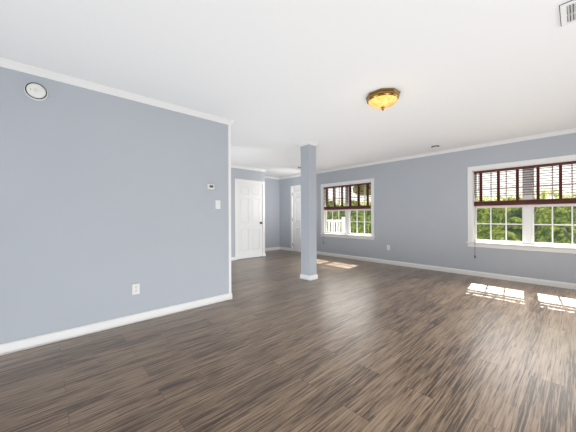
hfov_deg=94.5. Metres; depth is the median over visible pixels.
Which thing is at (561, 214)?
tree
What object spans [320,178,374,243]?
double window
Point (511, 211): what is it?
backdrop
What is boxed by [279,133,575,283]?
wall
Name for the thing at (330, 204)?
tree
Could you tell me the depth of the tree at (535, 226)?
8.93 m
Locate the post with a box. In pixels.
[301,144,316,275]
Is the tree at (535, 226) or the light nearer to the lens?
the light
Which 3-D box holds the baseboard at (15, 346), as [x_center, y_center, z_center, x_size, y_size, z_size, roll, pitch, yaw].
[-0.367,1.094,2.592,8.954,0.088,9.524,0,0,-43]
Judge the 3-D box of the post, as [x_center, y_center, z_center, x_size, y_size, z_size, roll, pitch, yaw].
[0.372,-0.085,4.814,0.189,2.440,0.215,0,0,-43]
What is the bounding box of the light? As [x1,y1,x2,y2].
[366,88,399,110]
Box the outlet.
[132,283,139,294]
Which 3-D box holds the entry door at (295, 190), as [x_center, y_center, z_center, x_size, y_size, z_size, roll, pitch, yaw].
[0.458,0.080,8.384,0.202,2.108,0.964,0,0,-43]
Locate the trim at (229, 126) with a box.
[228,125,230,292]
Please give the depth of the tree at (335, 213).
11.82 m
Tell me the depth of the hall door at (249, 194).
7.20 m
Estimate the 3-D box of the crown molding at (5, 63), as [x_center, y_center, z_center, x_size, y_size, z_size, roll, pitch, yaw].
[-0.378,-1.273,2.592,8.954,0.058,9.524,0,0,-43]
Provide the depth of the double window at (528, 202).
4.52 m
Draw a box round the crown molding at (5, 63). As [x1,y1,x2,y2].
[0,57,575,179]
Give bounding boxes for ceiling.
[0,0,575,177]
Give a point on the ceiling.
(288, 74)
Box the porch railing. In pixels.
[327,217,344,231]
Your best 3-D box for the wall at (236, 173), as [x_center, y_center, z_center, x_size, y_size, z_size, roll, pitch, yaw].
[-3.499,-0.068,5.008,7.611,2.440,0.120,0,0,-43]
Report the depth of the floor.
2.05 m
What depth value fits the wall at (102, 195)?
2.66 m
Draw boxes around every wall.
[0,67,228,343]
[231,168,264,256]
[265,178,279,247]
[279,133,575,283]
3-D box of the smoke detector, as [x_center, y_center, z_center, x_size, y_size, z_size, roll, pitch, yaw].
[-2.203,-1.093,2.331,0.156,0.156,0.042,0,0,-43]
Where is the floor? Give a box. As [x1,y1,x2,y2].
[0,249,575,431]
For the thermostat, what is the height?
0.072 m
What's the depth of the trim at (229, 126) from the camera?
3.64 m
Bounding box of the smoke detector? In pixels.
[24,82,47,100]
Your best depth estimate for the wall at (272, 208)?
8.91 m
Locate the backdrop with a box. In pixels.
[328,164,575,240]
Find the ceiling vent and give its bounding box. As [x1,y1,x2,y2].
[559,0,575,26]
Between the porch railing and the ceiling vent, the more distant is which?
the porch railing
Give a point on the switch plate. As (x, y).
(217, 202)
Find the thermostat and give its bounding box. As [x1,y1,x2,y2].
[207,184,213,189]
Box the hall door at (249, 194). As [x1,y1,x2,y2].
[235,179,264,259]
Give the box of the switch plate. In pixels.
[215,200,219,208]
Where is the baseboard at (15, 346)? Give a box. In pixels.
[0,247,575,355]
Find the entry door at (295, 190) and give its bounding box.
[290,185,300,251]
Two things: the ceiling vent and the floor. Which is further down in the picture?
the floor
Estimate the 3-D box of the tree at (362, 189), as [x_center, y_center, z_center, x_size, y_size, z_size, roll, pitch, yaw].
[2.961,-2.867,15.479,4.920,8.619,6.119,0,0,6]
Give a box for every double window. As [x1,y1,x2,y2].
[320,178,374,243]
[466,154,575,257]
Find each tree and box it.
[327,200,356,231]
[329,204,367,233]
[350,184,370,211]
[350,210,370,233]
[477,208,521,240]
[534,196,536,241]
[534,206,575,243]
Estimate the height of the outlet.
0.116 m

